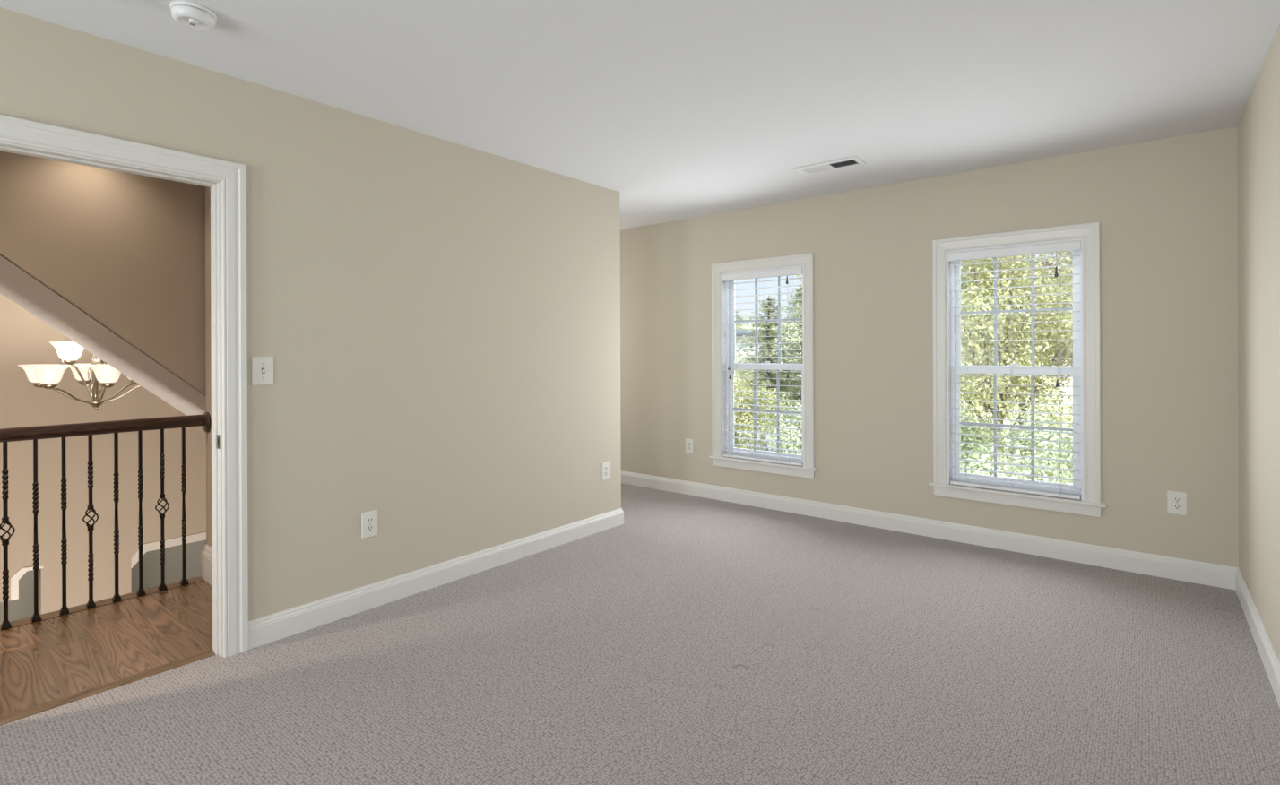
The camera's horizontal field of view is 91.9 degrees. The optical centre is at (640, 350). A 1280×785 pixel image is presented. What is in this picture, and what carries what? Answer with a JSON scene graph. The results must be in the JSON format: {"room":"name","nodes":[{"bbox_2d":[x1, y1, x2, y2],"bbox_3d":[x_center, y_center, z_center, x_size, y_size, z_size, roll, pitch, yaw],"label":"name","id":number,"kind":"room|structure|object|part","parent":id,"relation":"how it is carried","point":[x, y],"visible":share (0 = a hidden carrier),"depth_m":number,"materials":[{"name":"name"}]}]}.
{"room":"empty bedroom","nodes":[
{"label":"empty bedroom","id":0,"kind":"room"},
{"bbox_2d":[0,293,206,614],"bbox_3d":[-5.770,1.450,4.579,0.140,5.200,6.600,0,0,39],"label":"wall","id":1,"kind":"structure","parent":0,"point":[25,339],"depth_m":5.47,"materials":[{"name":"beige paint"}]},
{"bbox_2d":[10,565,43,600],"bbox_3d":[-5.209,1.944,5.254,0.154,0.251,0.196,0,0,39],"label":"trim","id":2,"kind":"structure","parent":1,"relation":"attached to","point":[14,579],"depth_m":5.15,"materials":[{"name":"white paint"}]},
{"bbox_2d":[130,532,206,568],"bbox_3d":[-4.320,1.915,6.345,0.154,0.202,1.433,0,0,39],"label":"trim","id":3,"kind":"structure","parent":1,"relation":"attached to","point":[198,537],"depth_m":5.96,"materials":[{"name":"white paint"}]},
{"bbox_2d":[0,150,206,396],"bbox_3d":[-2.396,0.426,3.722,0.100,3.194,3.660,0,0,39],"label":"wall","id":4,"kind":"structure","parent":0,"point":[126,250],"depth_m":3.24,"materials":[{"name":"beige paint"}]},
{"bbox_2d":[0,576,204,631],"bbox_3d":[-3.590,1.304,2.134,0.100,0.034,3.565,0,0,39],"label":"trim","id":5,"kind":"structure","parent":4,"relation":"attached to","point":[25,621],"depth_m":3.15,"materials":[{"name":"brown wood"}]},
{"bbox_2d":[0,412,211,630],"bbox_3d":[-3.529,0.820,2.147,0.116,0.943,3.465,0,0,39],"label":"stair railing","id":6,"kind":"object","parent":5,"relation":"on","point":[63,431],"visible":1,"depth_m":3.10,"materials":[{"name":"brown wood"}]},
{"bbox_2d":[0,517,15,545],"bbox_3d":[-2.941,0.836,2.869,0.055,0.130,0.055,0,0,-6],"label":"basket","id":7,"kind":"object","parent":6,"relation":"on","point":[4,542],"depth_m":2.86,"materials":[{"name":"black metal"}]},
{"bbox_2d":[82,504,98,531],"bbox_3d":[-2.752,0.835,3.101,0.055,0.130,0.055,0,0,-6],"label":"basket","id":8,"kind":"object","parent":6,"relation":"on","point":[90,507],"depth_m":3.09,"materials":[{"name":"black metal"}]},
{"bbox_3d":[-3.536,0.392,2.141,0.060,0.062,3.449,0,0,39],"label":"handrail","id":9,"kind":"part","parent":6,"relation":"part of","materials":[{"name":"brown wood"}]},
{"bbox_2d":[155,493,169,518],"bbox_3d":[-2.567,0.835,3.328,0.055,0.130,0.055,0,0,-6],"label":"basket","id":10,"kind":"object","parent":6,"relation":"on","point":[162,496],"depth_m":3.32,"materials":[{"name":"black metal"}]},
{"bbox_2d":[0,255,206,415],"bbox_3d":[-2.859,0.389,4.099,1.294,3.276,3.660,0,0,39],"label":"ceiling","id":11,"kind":"structure","parent":0,"point":[16,285],"depth_m":3.62,"materials":[{"name":"white paint"}]},
{"bbox_2d":[0,539,206,624],"bbox_3d":[-6.307,2.727,5.021,1.260,2.650,6.600,0,0,39],"label":"wall","id":12,"kind":"structure","parent":0,"point":[22,608],"depth_m":6.91,"materials":[{"name":"grey paint"}]},
{"bbox_2d":[205,186,212,547],"bbox_3d":[-1.400,1.432,4.004,1.014,5.200,2.100,0,0,39],"label":"wall","id":13,"kind":"structure","parent":0,"point":[208,326],"depth_m":3.48,"materials":[{"name":"beige paint"}]},
{"bbox_2d":[200,544,212,586],"bbox_3d":[-2.061,1.190,3.212,1.035,0.190,0.081,0,0,39],"label":"baseboard","id":14,"kind":"structure","parent":13,"relation":"attached to","point":[206,556],"depth_m":3.45,"materials":[{"name":"white paint"}]},
{"bbox_2d":[0,7,621,621],"bbox_3d":[-1.992,0.160,2.393,0.112,2.650,5.711,0,0,39],"label":"wall","id":15,"kind":"structure","parent":0,"point":[438,319],"depth_m":3.16,"materials":[{"name":"beige paint"}]},
{"bbox_2d":[0,114,248,657],"bbox_3d":[-2.059,0.244,2.311,0.162,2.081,1.002,0,0,39],"label":"door frame","id":16,"kind":"structure","parent":15,"relation":"in","point":[227,180],"depth_m":2.60,"materials":[{"name":"white paint"}]},
{"bbox_3d":[-1.772,0.383,2.605,0.028,0.058,0.003,0,0,39],"label":"strike plate","id":17,"kind":"part","parent":16,"relation":"part of","materials":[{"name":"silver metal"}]},
{"bbox_2d":[251,356,273,385],"bbox_3d":[-1.649,0.087,2.712,0.017,0.124,0.084,0,0,39],"label":"light switch","id":18,"kind":"object","parent":15,"relation":"attached to","point":[262,367],"visible":1,"depth_m":2.71,"materials":[{"name":"white plastic"}]},
{"bbox_2d":[361,510,377,539],"bbox_3d":[-1.347,0.865,3.086,0.008,0.128,0.082,0,0,39],"label":"wall outlet","id":19,"kind":"object","parent":15,"relation":"attached to","point":[368,519],"visible":1,"depth_m":3.08,"materials":[{"name":"white plastic"}]},
{"bbox_2d":[366,525,373,531],"bbox_3d":[-1.345,0.884,3.084,0.003,0.028,0.034,0,0,39],"label":"receptacle","id":20,"kind":"object","parent":19,"relation":"attached to","point":[369,528],"depth_m":3.08,"materials":[{"name":"white plastic"}]},
{"bbox_2d":[366,517,373,523],"bbox_3d":[-1.345,0.846,3.084,0.003,0.028,0.034,0,0,39],"label":"receptacle","id":21,"kind":"object","parent":19,"relation":"attached to","point":[369,520],"depth_m":3.08,"materials":[{"name":"white plastic"}]},
{"bbox_2d":[248,508,623,649],"bbox_3d":[-1.681,1.225,4.250,2.015,0.117,2.476,0,0,39],"label":"baseboard","id":22,"kind":"structure","parent":15,"relation":"attached to","point":[281,625],"depth_m":3.25,"materials":[{"name":"white paint"}]},
{"bbox_2d":[601,461,609,481],"bbox_3d":[-0.244,0.862,4.439,0.008,0.128,0.082,0,0,39],"label":"wall outlet","id":23,"kind":"object","parent":15,"relation":"attached to","point":[605,466],"visible":1,"depth_m":4.43,"materials":[{"name":"white plastic"}]},
{"bbox_2d":[0,483,1279,784],"bbox_3d":[-1.079,1.406,2.324,5.583,0.250,7.032,0,0,39],"label":"floor","id":24,"kind":"structure","parent":0,"point":[689,640],"depth_m":2.42,"materials":[{"name":"carpet"}]},
{"bbox_2d":[0,649,216,726],"bbox_3d":[-2.069,1.307,2.323,0.059,0.056,0.818,0,0,39],"label":"trim","id":25,"kind":"structure","parent":24,"relation":"on","point":[32,711],"depth_m":2.34,"materials":[{"name":"brown wood"}]},
{"bbox_2d":[0,0,1279,230],"bbox_3d":[-1.263,-1.268,2.111,5.702,0.200,8.082,0,0,39],"label":"ceiling","id":26,"kind":"structure","parent":0,"point":[683,109],"depth_m":2.62,"materials":[{"name":"white paint"}]},
{"bbox_2d":[169,0,216,31],"bbox_3d":[-1.532,-1.143,2.125,0.132,0.048,0.132,0,0,39],"label":"smoke detector","id":27,"kind":"object","parent":26,"relation":"attached to","point":[193,15],"visible":1,"depth_m":2.09,"materials":[{"name":"white plastic"}]},
{"bbox_2d":[794,155,866,175],"bbox_3d":[1.208,-1.174,3.938,0.399,0.009,0.193,0,0,39],"label":"ceiling vent","id":28,"kind":"object","parent":26,"relation":"in","point":[854,160],"visible":1,"depth_m":3.93,"materials":[{"name":"white metal"}]},
{"bbox_2d":[619,126,1238,568],"bbox_3d":[1.125,0.147,5.034,5.382,2.650,0.160,0,0,39],"label":"wall","id":29,"kind":"structure","parent":0,"point":[1166,210],"depth_m":4.09,"materials":[{"name":"beige paint"}]},
{"bbox_2d":[685,438,693,453],"bbox_3d":[0.438,0.845,5.487,0.082,0.128,0.008,0,0,39],"label":"wall outlet","id":30,"kind":"object","parent":29,"relation":"attached to","point":[689,443],"visible":1,"depth_m":5.48,"materials":[{"name":"white plastic"}]},
{"bbox_2d":[709,252,817,478],"bbox_3d":[1.033,0.117,5.105,0.964,1.734,0.226,0,0,39],"label":"window","id":31,"kind":"structure","parent":29,"relation":"in","point":[720,332],"depth_m":5.13,"materials":[{"name":"white paint"}]},
{"bbox_2d":[721,267,803,466],"bbox_3d":[0.992,0.121,5.055,0.724,1.550,0.086,0,0,39],"label":"window blind","id":32,"kind":"object","parent":31,"relation":"attached to","point":[794,271],"visible":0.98,"depth_m":5.04,"materials":[{"name":"white plastic"}]},
{"bbox_3d":[0.751,-0.236,5.211,0.002,0.727,0.007,0,0,39],"label":"tilt cord","id":33,"kind":"part","parent":32,"relation":"part of","materials":[{"name":"grey plastic"}]},
{"bbox_3d":[0.759,-0.199,5.205,0.002,0.802,0.007,0,0,39],"label":"tilt cord","id":34,"kind":"part","parent":32,"relation":"part of","materials":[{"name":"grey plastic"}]},
{"bbox_3d":[1.002,0.886,5.063,0.712,0.020,0.061,0,0,39],"label":"rail","id":35,"kind":"part","parent":32,"relation":"part of","materials":[{"name":"white plastic"}]},
{"bbox_3d":[0.992,0.910,5.051,0.964,0.020,0.086,0,0,39],"label":"sill","id":36,"kind":"part","parent":31,"relation":"part of","materials":[{"name":"white paint"}]},
{"bbox_3d":[1.062,-0.249,5.143,0.724,0.813,0.028,0,0,39],"label":"sash","id":37,"kind":"part","parent":31,"relation":"part of","materials":[{"name":"white plastic"}]},
{"bbox_3d":[1.046,0.498,5.119,0.724,0.789,0.030,0,0,39],"label":"sash","id":38,"kind":"part","parent":31,"relation":"part of","materials":[{"name":"white plastic"}]},
{"bbox_2d":[621,470,1237,589],"bbox_3d":[0.737,1.215,4.553,5.382,0.117,1.081,0,0,39],"label":"baseboard","id":39,"kind":"structure","parent":29,"relation":"attached to","point":[1196,572],"depth_m":4.05,"materials":[{"name":"white paint"}]},
{"bbox_2d":[928,221,1106,517],"bbox_3d":[2.403,0.111,3.988,0.964,1.734,0.226,0,0,39],"label":"window","id":40,"kind":"structure","parent":29,"relation":"in","point":[1088,339],"depth_m":3.92,"materials":[{"name":"white paint"}]},
{"bbox_2d":[947,240,1081,499],"bbox_3d":[2.362,0.116,3.938,0.724,1.550,0.086,0,0,39],"label":"window blind","id":41,"kind":"object","parent":40,"relation":"attached to","point":[1068,246],"visible":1,"depth_m":3.93,"materials":[{"name":"white plastic"}]},
{"bbox_3d":[2.371,0.881,3.946,0.712,0.020,0.061,0,0,39],"label":"rail","id":42,"kind":"part","parent":41,"relation":"part of","materials":[{"name":"white plastic"}]},
{"bbox_3d":[2.534,-0.216,3.758,0.002,0.782,0.007,0,0,39],"label":"pull cord","id":43,"kind":"part","parent":41,"relation":"part of","materials":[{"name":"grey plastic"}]},
{"bbox_3d":[2.432,-0.255,4.026,0.724,0.813,0.028,0,0,39],"label":"sash","id":44,"kind":"part","parent":40,"relation":"part of","materials":[{"name":"white plastic"}]},
{"bbox_3d":[2.416,0.492,4.002,0.724,0.789,0.030,0,0,39],"label":"sash","id":45,"kind":"part","parent":40,"relation":"part of","materials":[{"name":"white plastic"}]},
{"bbox_3d":[2.362,0.905,3.934,0.964,0.020,0.086,0,0,39],"label":"sill","id":46,"kind":"part","parent":40,"relation":"part of","materials":[{"name":"white paint"}]},
{"bbox_2d":[1167,490,1186,516],"bbox_3d":[2.971,0.842,3.423,0.082,0.128,0.008,0,0,39],"label":"wall outlet","id":47,"kind":"object","parent":29,"relation":"attached to","point":[1177,501],"visible":1,"depth_m":3.42,"materials":[{"name":"white plastic"}]},
{"bbox_2d":[1173,503,1181,510],"bbox_3d":[2.969,0.862,3.421,0.034,0.028,0.003,0,0,39],"label":"receptacle","id":48,"kind":"object","parent":47,"relation":"attached to","point":[1176,506],"depth_m":3.42,"materials":[{"name":"white plastic"}]},
{"bbox_2d":[1173,497,1181,502],"bbox_3d":[2.969,0.823,3.421,0.034,0.028,0.003,0,0,39],"label":"receptacle","id":49,"kind":"object","parent":47,"relation":"attached to","point":[1175,499],"depth_m":3.42,"materials":[{"name":"white plastic"}]},
{"bbox_2d":[1236,24,1279,662],"bbox_3d":[1.127,0.147,0.650,0.160,2.650,6.952,0,0,39],"label":"wall","id":50,"kind":"structure","parent":0,"point":[1258,125],"depth_m":2.63,"materials":[{"name":"beige paint"}]},
{"bbox_2d":[1235,568,1279,708],"bbox_3d":[1.064,1.214,0.706,0.016,0.117,6.632,0,0,39],"label":"baseboard","id":51,"kind":"structure","parent":50,"relation":"attached to","point":[1271,663],"depth_m":2.59,"materials":[{"name":"white paint"}]},
{"bbox_3d":[-4.134,-1.257,3.301,4.348,0.200,6.700,0,0,39],"label":"ceiling","id":52,"kind":"structure","parent":0,"visible":0},
{"bbox_2d":[18,341,141,411],"bbox_3d":[-4.085,-0.352,4.645,0.872,1.610,0.796,0,0,39],"label":"chandelier","id":53,"kind":"object","parent":52,"relation":"hanging from","point":[47,376],"visible":0.69,"depth_m":4.47,"materials":[{"name":"white glass"}]},
{"bbox_3d":[-4.382,0.168,4.519,0.222,0.134,0.222,0,0,39],"label":"lamp shade","id":54,"kind":"part","parent":53,"relation":"part of","materials":[{"name":"white glass"}]},
{"bbox_3d":[-4.123,0.166,4.323,0.222,0.134,0.222,0,0,39],"label":"lamp shade","id":55,"kind":"part","parent":53,"relation":"part of","materials":[{"name":"white glass"}]},
{"bbox_3d":[-4.246,0.321,4.576,0.295,0.133,0.015,0,0,-23],"label":"arm","id":56,"kind":"part","parent":53,"relation":"part of","materials":[{"name":"silver metal"}]},
{"bbox_3d":[-4.174,0.002,4.532,0.222,0.134,0.222,0,0,39],"label":"lamp shade","id":57,"kind":"part","parent":53,"relation":"part of","materials":[{"name":"white glass"}]},
{"bbox_3d":[-4.104,0.320,4.469,0.015,0.133,0.295,0,0,7],"label":"arm","id":58,"kind":"part","parent":53,"relation":"part of","materials":[{"name":"silver metal"}]},
{"bbox_3d":[-4.137,0.176,4.577,0.016,0.174,0.117,0,0,39],"label":"arm","id":59,"kind":"part","parent":53,"relation":"part of","materials":[{"name":"silver metal"}]},
{"bbox_3d":[-4.342,0.167,4.842,0.222,0.134,0.222,0,0,39],"label":"lamp shade","id":60,"kind":"part","parent":53,"relation":"part of","materials":[{"name":"white glass"}]},
{"bbox_3d":[-4.223,0.321,4.752,0.295,0.133,0.015,0,0,37],"label":"arm","id":61,"kind":"part","parent":53,"relation":"part of","materials":[{"name":"silver metal"}]},
{"bbox_3d":[-4.082,-0.377,4.644,0.090,1.500,0.092,0,0,39],"label":"twisted stem","id":62,"kind":"part","parent":53,"relation":"part of","materials":[{"name":"silver metal"}]},
{"bbox_3d":[-3.941,0.320,4.538,0.295,0.133,0.015,0,0,37],"label":"arm","id":63,"kind":"part","parent":53,"relation":"part of","materials":[{"name":"silver metal"}]},
{"bbox_3d":[-3.824,0.165,4.449,0.222,0.134,0.222,0,0,39],"label":"lamp shade","id":64,"kind":"part","parent":53,"relation":"part of","materials":[{"name":"white glass"}]},
{"bbox_3d":[-4.060,0.320,4.821,0.015,0.133,0.295,0,0,7],"label":"arm","id":65,"kind":"part","parent":53,"relation":"part of","materials":[{"name":"silver metal"}]},
{"bbox_3d":[-3.919,0.320,4.714,0.295,0.133,0.015,0,0,-23],"label":"arm","id":66,"kind":"part","parent":53,"relation":"part of","materials":[{"name":"silver metal"}]},
{"label":"outside","id":67,"kind":"structure","parent":0,"visible":0},
{"bbox_2d":[736,316,1072,479],"bbox_3d":[9.044,0.661,34.833,90.000,7.352,56.000,0,0,39],"label":"ground","id":68,"kind":"structure","parent":67,"point":[1070,392],"depth_m":26.09,"materials":[{"name":"green plant"}]},
{"bbox_2d":[736,311,753,329],"bbox_3d":[7.561,-1.590,49.359,5.676,3.528,6.693,0,0,39],"label":"evergreen tree","id":69,"kind":"object","parent":68,"relation":"on","point":[739,327],"visible":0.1,"depth_m":49.29,"materials":[{"name":"green plant"}]},
{"bbox_2d":[734,329,778,380],"bbox_3d":[3.966,0.278,40.633,8.800,3.250,7.000,0,0,27],"label":"neighbouring house","id":70,"kind":"structure","parent":68,"relation":"on","point":[739,333],"depth_m":36.36,"materials":[{"name":"white"}]},
{"bbox_2d":[735,427,787,451],"bbox_3d":[3.475,3.088,18.336,1.800,1.499,4.288,0,0,-43],"label":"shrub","id":71,"kind":"object","parent":68,"relation":"on","point":[767,449],"visible":0.02,"depth_m":17.51,"materials":[{"name":"green plant"}]},
{"bbox_2d":[734,347,795,424],"bbox_3d":[4.865,1.563,25.723,3.143,3.576,3.002,0,0,5],"label":"leafy tree","id":72,"kind":"object","parent":68,"relation":"on","point":[738,358],"visible":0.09,"depth_m":25.28,"materials":[{"name":"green plant"}]},
{"bbox_3d":[4.863,1.018,25.723,3.143,2.486,3.002,0,0,5],"label":"crown","id":73,"kind":"part","parent":72,"relation":"part of","materials":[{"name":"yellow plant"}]},
{"bbox_2d":[734,369,797,449],"bbox_3d":[2.013,2.331,13.255,2.530,4.045,2.271,0,0,-11],"label":"shrub","id":74,"kind":"object","parent":68,"relation":"on","point":[767,395],"visible":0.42,"depth_m":12.71,"materials":[{"name":"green plant"}]},
{"bbox_2d":[734,294,802,428],"bbox_3d":[4.707,0.734,23.402,4.868,5.653,4.842,0,0,39],"label":"evergreen tree","id":75,"kind":"object","parent":68,"relation":"on","point":[768,342],"visible":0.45,"depth_m":22.96,"materials":[{"name":"green plant"}]},
{"bbox_2d":[750,401,801,454],"bbox_3d":[3.148,2.679,11.948,1.964,3.399,1.925,0,0,-15],"label":"shrub","id":76,"kind":"object","parent":68,"relation":"on","point":[791,432],"visible":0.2,"depth_m":11.90,"materials":[{"name":"green plant"}]},
{"bbox_2d":[750,285,802,409],"bbox_3d":[6.569,0.258,24.878,4.556,6.017,5.476,0,0,39],"label":"evergreen tree","id":77,"kind":"object","parent":68,"relation":"on","point":[797,396],"visible":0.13,"depth_m":24.67,"materials":[{"name":"green plant"}]},
{"bbox_2d":[794,275,802,312],"bbox_3d":[7.847,-0.416,20.796,5.010,7.754,4.903,0,0,-22],"label":"leafy tree","id":78,"kind":"object","parent":68,"relation":"on","point":[796,275],"visible":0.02,"depth_m":21.66,"materials":[{"name":"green plant"}]},
{"bbox_2d":[785,267,975,371],"bbox_3d":[5.897,0.007,15.257,4.501,8.026,4.360,0,0,12],"label":"leafy tree","id":79,"kind":"object","parent":68,"relation":"on","point":[800,333],"visible":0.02,"depth_m":15.77,"materials":[{"name":"green plant"}]},
{"bbox_2d":[960,403,1004,467],"bbox_3d":[4.096,2.469,8.972,2.060,3.889,2.470,0,0,39],"label":"shrub","id":80,"kind":"object","parent":68,"relation":"on","point":[972,430],"visible":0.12,"depth_m":8.54,"materials":[{"name":"green plant"}]},
{"bbox_2d":[960,252,1072,471],"bbox_3d":[6.655,0.691,11.540,4.113,7.322,4.141,0,0,-4],"label":"leafy tree","id":81,"kind":"object","parent":68,"relation":"on","point":[1002,337],"visible":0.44,"depth_m":10.78,"materials":[{"name":"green plant"}]},
{"bbox_2d":[960,438,1072,484],"bbox_3d":[4.230,2.719,6.963,1.448,3.386,1.627,0,0,-17],"label":"shrub","id":82,"kind":"object","parent":68,"relation":"on","point":[977,456],"visible":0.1,"depth_m":6.90,"materials":[{"name":"green plant"}]},
{"bbox_2d":[960,251,1072,476],"bbox_3d":[10.181,-0.953,16.860,5.491,8.958,6.010,0,0,-8],"label":"leafy tree","id":83,"kind":"object","parent":68,"relation":"on","point":[1047,263],"visible":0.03,"depth_m":16.08,"materials":[{"name":"green plant"}]},
{"bbox_2d":[990,399,1072,484],"bbox_3d":[5.731,2.548,8.306,2.103,3.702,1.995,0,0,39],"label":"shrub","id":84,"kind":"object","parent":68,"relation":"on","point":[1067,446],"visible":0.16,"depth_m":8.43,"materials":[{"name":"green plant"}]},
{"bbox_2d":[1044,256,1072,383],"bbox_3d":[9.600,0.095,10.871,4.285,8.011,3.953,0,0,-41],"label":"leafy tree","id":85,"kind":"object","parent":68,"relation":"on","point":[1065,298],"visible":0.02,"depth_m":11.05,"materials":[{"name":"green plant"}]}
]}

